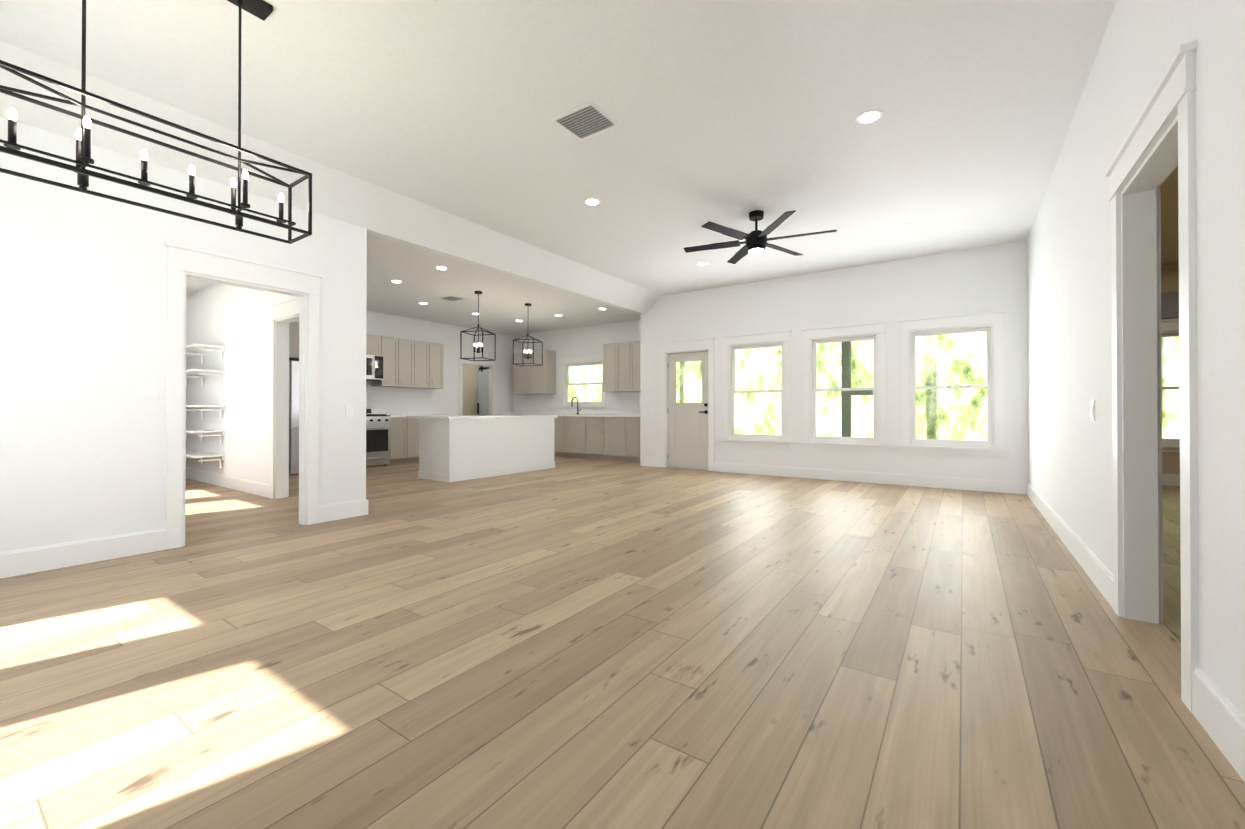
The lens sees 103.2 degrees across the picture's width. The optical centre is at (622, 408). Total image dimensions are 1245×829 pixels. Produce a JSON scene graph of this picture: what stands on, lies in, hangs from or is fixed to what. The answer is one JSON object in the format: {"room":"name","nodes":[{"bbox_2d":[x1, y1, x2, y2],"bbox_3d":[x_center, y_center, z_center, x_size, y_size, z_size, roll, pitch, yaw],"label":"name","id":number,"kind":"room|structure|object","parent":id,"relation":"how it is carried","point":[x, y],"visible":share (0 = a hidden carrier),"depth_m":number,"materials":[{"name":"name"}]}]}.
{"room":"empty living room","nodes":[
{"label":"empty living room","id":0,"kind":"room"},
{"bbox_2d":[0,117,366,551],"bbox_3d":[-3.423,-0.633,3.490,0.115,3.300,3.175,0,0,35],"label":"wall","id":1,"kind":"structure","parent":0,"point":[83,311],"depth_m":3.32,"materials":[{"name":"white paint"}]},
{"bbox_2d":[164,241,322,549],"bbox_3d":[-3.046,-0.087,4.014,0.171,2.215,1.056,0,0,35],"label":"door frame","id":2,"kind":"structure","parent":1,"relation":"attached to","point":[183,262],"depth_m":4.22,"materials":[{"name":"white wood"}]},
{"bbox_2d":[345,405,353,416],"bbox_3d":[-2.559,0.023,4.625,0.013,0.116,0.070,0,0,35],"label":"switch plate","id":3,"kind":"object","parent":1,"relation":"attached to","point":[349,410],"visible":1,"depth_m":4.62,"materials":[{"name":"white plastic"}]},
{"bbox_2d":[186,278,214,294],"bbox_3d":[-3.708,-1.747,8.346,5.870,0.100,8.030,0,0,35],"label":"ceiling","id":4,"kind":"structure","parent":0,"point":[193,285],"depth_m":6.79,"materials":[{"name":"paint"}]},
{"bbox_2d":[186,283,294,496],"bbox_3d":[-4.974,-0.617,6.407,5.755,3.300,0.140,0,0,35],"label":"wall","id":5,"kind":"structure","parent":0,"point":[234,320],"depth_m":6.32,"materials":[{"name":"white paint"}]},
{"bbox_2d":[186,344,224,468],"bbox_3d":[-6.400,-0.009,7.107,2.590,1.612,0.316,0,0,35],"label":"shelf unit","id":6,"kind":"object","parent":5,"relation":"attached to","point":[196,350],"visible":0.5,"depth_m":6.53,"materials":[{"name":"white wood"}]},
{"bbox_2d":[0,41,662,313],"bbox_3d":[-1.740,-1.873,5.497,0.381,0.281,8.150,0,0,35],"label":"wall","id":7,"kind":"structure","parent":0,"point":[342,196],"depth_m":4.04,"materials":[{"name":"paint"}]},
{"bbox_2d":[295,311,513,415],"bbox_3d":[-4.534,-0.598,9.920,0.115,3.300,6.140,0,0,35],"label":"wall","id":8,"kind":"structure","parent":0,"point":[404,401],"depth_m":10.70,"materials":[{"name":"white paint"}]},
{"bbox_2d":[289,322,442,388],"bbox_3d":[-4.847,-0.894,8.785,0.654,0.940,3.835,0,0,35],"label":"upper cabinet","id":9,"kind":"object","parent":8,"relation":"attached to","point":[408,363],"visible":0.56,"depth_m":9.63,"materials":[{"name":"grey wood"}]},
{"bbox_2d":[366,355,382,380],"bbox_3d":[-4.822,-0.749,9.001,0.450,0.448,0.750,0,0,35],"label":"microwave","id":10,"kind":"object","parent":9,"relation":"attached to","point":[374,367],"visible":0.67,"depth_m":9.06,"materials":[{"name":"silver metal"}]},
{"bbox_2d":[458,357,496,415],"bbox_3d":[-3.404,-0.047,11.518,0.153,2.215,1.096,0,0,35],"label":"door frame","id":11,"kind":"structure","parent":8,"relation":"attached to","point":[491,364],"depth_m":11.76,"materials":[{"name":"white wood"}]},
{"bbox_2d":[463,365,479,415],"bbox_3d":[-6.076,-0.598,9.976,0.115,3.300,7.800,0,0,35],"label":"wall","id":12,"kind":"structure","parent":0,"point":[470,390],"depth_m":12.91,"materials":[{"name":"beige paint"}]},
{"bbox_2d":[366,233,639,334],"bbox_3d":[-2.702,-1.905,8.660,4.570,0.100,6.370,0,0,35],"label":"ceiling","id":13,"kind":"structure","parent":0,"point":[504,299],"depth_m":8.27,"materials":[{"name":"white paint"}]},
{"bbox_2d":[390,280,402,282],"bbox_3d":[-3.319,-1.859,7.239,0.170,0.008,0.170,0,0,35],"label":"recessed light","id":14,"kind":"object","parent":13,"relation":"in","point":[396,281],"visible":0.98,"depth_m":7.22,"materials":[{"name":"white plastic"}]},
{"bbox_2d":[435,266,447,269],"bbox_3d":[-2.404,-1.863,6.558,0.170,0.008,0.170,0,0,35],"label":"recessed light","id":15,"kind":"object","parent":13,"relation":"in","point":[441,268],"visible":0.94,"depth_m":6.56,"materials":[{"name":"white plastic"}]},
{"bbox_2d":[440,295,464,301],"bbox_3d":[-2.869,-1.849,8.338,0.330,0.016,0.300,0,0,35],"label":"ceiling vent","id":16,"kind":"object","parent":13,"relation":"in","point":[452,298],"visible":0.98,"depth_m":8.32,"materials":[{"name":"white metal"}]},
{"bbox_2d":[460,291,495,360],"bbox_3d":[-2.299,-1.316,7.868,0.395,1.085,0.395,0,0,15],"label":"pendant lantern","id":17,"kind":"object","parent":13,"relation":"hanging from","point":[478,330],"visible":1,"depth_m":7.86,"materials":[{"name":"black metal"}]},
{"bbox_2d":[513,303,542,365],"bbox_3d":[-1.679,-1.311,8.765,0.395,1.085,0.395,0,0,15],"label":"pendant lantern","id":18,"kind":"object","parent":13,"relation":"hanging from","point":[533,342],"visible":1,"depth_m":8.73,"materials":[{"name":"black metal"}]},
{"bbox_2d":[367,229,644,314],"bbox_3d":[-1.073,-1.995,6.897,0.115,0.540,5.090,0,0,35],"label":"beam","id":19,"kind":"structure","parent":0,"point":[385,236],"depth_m":6.02,"materials":[{"name":"white paint"}]},
{"bbox_2d":[0,0,1116,295],"bbox_3d":[0.328,-2.070,4.096,5.605,0.100,8.425,0,0,35],"label":"ceiling","id":20,"kind":"structure","parent":0,"point":[732,114],"depth_m":3.28,"materials":[{"name":"paint"}]},
{"bbox_2d":[0,0,311,243],"bbox_3d":[-2.022,-1.451,2.201,0.253,1.156,1.067,0,0,35],"label":"cage chandelier","id":21,"kind":"object","parent":20,"relation":"hanging from","point":[262,10],"visible":1,"depth_m":2.13,"materials":[{"name":"black metal"}]},
{"bbox_2d":[551,101,619,140],"bbox_3d":[-0.259,-2.015,3.490,0.360,0.016,0.330,0,0,35],"label":"ceiling vent","id":22,"kind":"object","parent":20,"relation":"in","point":[586,121],"visible":1,"depth_m":3.48,"materials":[{"name":"white metal"}]},
{"bbox_2d":[584,198,600,205],"bbox_3d":[-0.295,-2.012,4.809,0.170,0.008,0.170,0,0,35],"label":"recessed light","id":23,"kind":"object","parent":20,"relation":"in","point":[592,201],"visible":1,"depth_m":4.79,"materials":[{"name":"white plastic"}]},
{"bbox_2d":[696,262,708,265],"bbox_3d":[1.109,-2.001,6.841,0.170,0.008,0.170,0,0,35],"label":"recessed light","id":24,"kind":"object","parent":20,"relation":"in","point":[702,263],"visible":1,"depth_m":6.81,"materials":[{"name":"white plastic"}]},
{"bbox_2d":[684,210,836,263],"bbox_3d":[1.380,-1.813,5.085,1.508,0.401,1.476,0,0,35],"label":"ceiling fan","id":25,"kind":"object","parent":20,"relation":"hanging from","point":[755,242],"visible":1,"depth_m":5.01,"materials":[{"name":"black metal"}]},
{"bbox_2d":[856,109,882,124],"bbox_3d":[1.712,-2.019,3.422,0.170,0.008,0.170,0,0,35],"label":"recessed light","id":26,"kind":"object","parent":20,"relation":"in","point":[869,116],"visible":1,"depth_m":3.41,"materials":[{"name":"white plastic"}]},
{"bbox_2d":[480,320,639,409],"bbox_3d":[-1.458,-0.590,11.596,5.870,3.300,0.115,0,0,35],"label":"wall","id":27,"kind":"structure","parent":0,"point":[588,340],"depth_m":11.25,"materials":[{"name":"white paint"}]},
{"bbox_2d":[477,366,488,414],"bbox_3d":[-3.363,-0.048,12.754,1.165,2.190,0.100,0,0,35],"label":"sliding barn door","id":28,"kind":"structure","parent":27,"relation":"attached to","point":[482,393],"depth_m":12.96,"materials":[{"name":"white wood"}]},
{"bbox_2d":[513,341,639,394],"bbox_3d":[-0.885,-0.848,10.905,4.130,1.010,0.364,0,0,35],"label":"upper cabinet","id":29,"kind":"object","parent":27,"relation":"attached to","point":[621,366],"visible":0.77,"depth_m":10.38,"materials":[{"name":"grey wood"}]},
{"bbox_2d":[559,353,606,406],"bbox_3d":[-0.872,-0.614,11.160,1.364,1.165,0.165,0,0,35],"label":"sink window","id":30,"kind":"structure","parent":27,"relation":"in","point":[567,362],"depth_m":11.21,"materials":[{"name":"white"}]},
{"bbox_2d":[0,456,1244,828],"bbox_3d":[0.058,1.088,5.461,15.420,0.120,10.480,0,0,35],"label":"floor","id":31,"kind":"structure","parent":0,"point":[584,644],"depth_m":1.91,"materials":[{"name":"brown wood"}]},
{"bbox_2d":[289,361,298,474],"bbox_3d":[-5.147,0.152,8.184,0.806,1.780,0.895,0,0,35],"label":"fridge","id":32,"kind":"object","parent":31,"relation":"on","point":[293,417],"visible":0.08,"depth_m":7.66,"materials":[{"name":"silver metal"}]},
{"bbox_2d":[366,407,390,465],"bbox_3d":[-4.712,0.511,8.918,0.717,1.070,0.750,0,0,35],"label":"range","id":33,"kind":"object","parent":31,"relation":"on","point":[377,439],"visible":0.52,"depth_m":8.87,"materials":[{"name":"silver metal"}]},
{"bbox_2d":[387,417,418,464],"bbox_3d":[-4.842,0.606,8.786,0.654,0.880,3.855,0,0,35],"label":"base cabinet","id":34,"kind":"object","parent":31,"relation":"on","point":[404,439],"visible":0.25,"depth_m":9.32,"materials":[{"name":"grey wood"}]},
{"bbox_2d":[390,415,453,416],"bbox_3d":[-4.844,0.146,8.805,0.631,0.040,3.880,0,0,35],"label":"countertop","id":35,"kind":"structure","parent":34,"relation":"on","point":[417,415],"depth_m":9.48,"materials":[{"name":"white stone"}]},
{"bbox_2d":[418,419,554,482],"bbox_3d":[-2.102,0.601,7.983,0.744,0.880,2.174,0,0,35],"label":"kitchen island","id":36,"kind":"object","parent":31,"relation":"on","point":[456,448],"depth_m":7.36,"materials":[{"name":"white"}]},
{"bbox_2d":[406,415,556,418],"bbox_3d":[-2.203,0.142,8.056,1.036,0.040,2.220,0,0,35],"label":"island countertop","id":37,"kind":"structure","parent":36,"relation":"on","point":[475,416],"depth_m":7.51,"materials":[{"name":"white stone"}]},
{"bbox_2d":[554,416,639,461],"bbox_3d":[-1.097,0.617,10.868,4.446,0.880,0.654,0,0,35],"label":"base cabinet","id":38,"kind":"object","parent":31,"relation":"on","point":[611,438],"visible":0.6,"depth_m":10.12,"materials":[{"name":"grey wood"}]},
{"bbox_2d":[494,410,639,416],"bbox_3d":[-1.091,0.107,10.880,4.447,0.140,0.631,0,0,35],"label":"countertop","id":39,"kind":"structure","parent":38,"relation":"on","point":[608,413],"depth_m":10.82,"materials":[{"name":"white stone"}]},
{"bbox_2d":[571,397,580,413],"bbox_3d":[-1.031,-0.059,10.992,0.120,0.388,0.243,0,0,35],"label":"gooseneck faucet","id":40,"kind":"object","parent":39,"relation":"on","point":[577,404],"visible":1,"depth_m":11.02,"materials":[{"name":"black metal"}]},
{"bbox_2d":[640,240,1027,481],"bbox_3d":[2.630,-0.611,7.521,5.490,3.300,0.160,0,0,35],"label":"wall","id":41,"kind":"structure","parent":0,"point":[973,280],"depth_m":6.87,"materials":[{"name":"white paint"}]},
{"bbox_2d":[0,458,1244,781],"bbox_3d":[0.055,0.952,5.457,15.100,0.152,10.150,0,0,35],"label":"baseboard","id":42,"kind":"structure","parent":41,"relation":"attached to","point":[1220,718],"depth_m":3.40,"materials":[{"name":"white"}]},
{"bbox_2d":[659,337,714,470],"bbox_3d":[1.138,-0.063,8.526,1.056,2.215,0.198,0,0,35],"label":"door frame","id":43,"kind":"structure","parent":41,"relation":"attached to","point":[703,344],"depth_m":8.51,"materials":[{"name":"white wood"}]},
{"bbox_2d":[668,351,707,469],"bbox_3d":[1.145,0.040,8.544,0.812,2.008,0.159,0,0,35],"label":"back door","id":44,"kind":"structure","parent":41,"relation":"in","point":[687,435],"depth_m":8.53,"materials":[{"name":"white paint"}]},
{"bbox_2d":[721,330,791,447],"bbox_3d":[2.139,-0.295,7.829,1.124,1.780,0.210,0,0,35],"label":"living room window","id":45,"kind":"structure","parent":41,"relation":"in","point":[751,341],"depth_m":7.79,"materials":[{"name":"white"}]},
{"bbox_2d":[802,321,887,450],"bbox_3d":[3.188,-0.298,7.104,1.124,1.780,0.210,0,0,35],"label":"living room window","id":46,"kind":"structure","parent":41,"relation":"in","point":[859,332],"depth_m":7.05,"materials":[{"name":"white"}]},
{"bbox_2d":[900,310,1005,455],"bbox_3d":[4.236,-0.302,6.379,1.124,1.780,0.210,0,0,35],"label":"living room window","id":47,"kind":"structure","parent":41,"relation":"in","point":[991,323],"depth_m":6.31,"materials":[{"name":"white"}]},
{"bbox_2d":[1027,0,1244,717],"bbox_3d":[3.142,-0.634,3.332,0.115,3.300,10.380,0,0,35],"label":"wall","id":48,"kind":"structure","parent":0,"point":[1069,292],"depth_m":2.16,"materials":[{"name":"white paint"}]},
{"bbox_2d":[1090,401,1094,420],"bbox_3d":[2.779,0.014,2.917,0.013,0.116,0.070,0,0,35],"label":"switch plate","id":49,"kind":"object","parent":48,"relation":"attached to","point":[1092,410],"visible":1,"depth_m":2.90,"materials":[{"name":"white plastic"}]},
{"bbox_2d":[1105,40,1198,712],"bbox_3d":[2.225,-0.098,2.020,0.171,2.215,1.061,0,0,35],"label":"door frame","id":50,"kind":"structure","parent":48,"relation":"attached to","point":[1156,148],"depth_m":2.32,"materials":[{"name":"white wood"}]},
{"bbox_2d":[1161,166,1178,265],"bbox_3d":[4.775,-1.990,2.211,3.855,0.100,10.380,0,0,35],"label":"ceiling","id":51,"kind":"structure","parent":0,"point":[1169,227],"depth_m":5.08,"materials":[{"name":"beige paint"}]},
{"bbox_2d":[1161,264,1179,474],"bbox_3d":[7.693,-0.617,6.426,3.855,3.300,0.115,0,0,35],"label":"wall","id":52,"kind":"structure","parent":0,"point":[1170,283],"depth_m":6.60,"materials":[{"name":"beige paint"}]},
{"bbox_2d":[1161,291,1178,318],"bbox_3d":[7.283,-1.376,6.607,1.240,0.340,0.060,0,0,35],"label":"window valance","id":53,"kind":"object","parent":52,"relation":"attached to","point":[1169,304],"visible":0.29,"depth_m":6.57,"materials":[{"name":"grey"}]},
{"bbox_2d":[1161,318,1179,452],"bbox_3d":[7.319,-0.301,6.652,1.124,1.780,0.165,0,0,35],"label":"window","id":54,"kind":"structure","parent":52,"relation":"in","point":[1169,327],"depth_m":6.61,"materials":[{"name":"white"}]},
{"label":"outside","id":55,"kind":"structure","parent":0,"visible":0},
{"bbox_2d":[568,331,1179,440],"bbox_3d":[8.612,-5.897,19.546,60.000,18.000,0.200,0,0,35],"label":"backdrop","id":56,"kind":"structure","parent":55,"point":[834,351],"depth_m":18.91,"materials":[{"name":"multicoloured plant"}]},
{"bbox_3d":[4.170,1.176,6.046,80.000,0.030,75.000,0,0,35],"label":"lawn","id":57,"kind":"structure","parent":55,"visible":0},
{"bbox_2d":[841,341,872,436],"bbox_3d":[4.197,-0.539,8.820,0.500,3.430,0.180,0,0,35],"label":"porch post","id":58,"kind":"object","parent":57,"relation":"on","point":[845,425],"depth_m":8.86,"materials":[{"name":"grey wood"}]}
]}

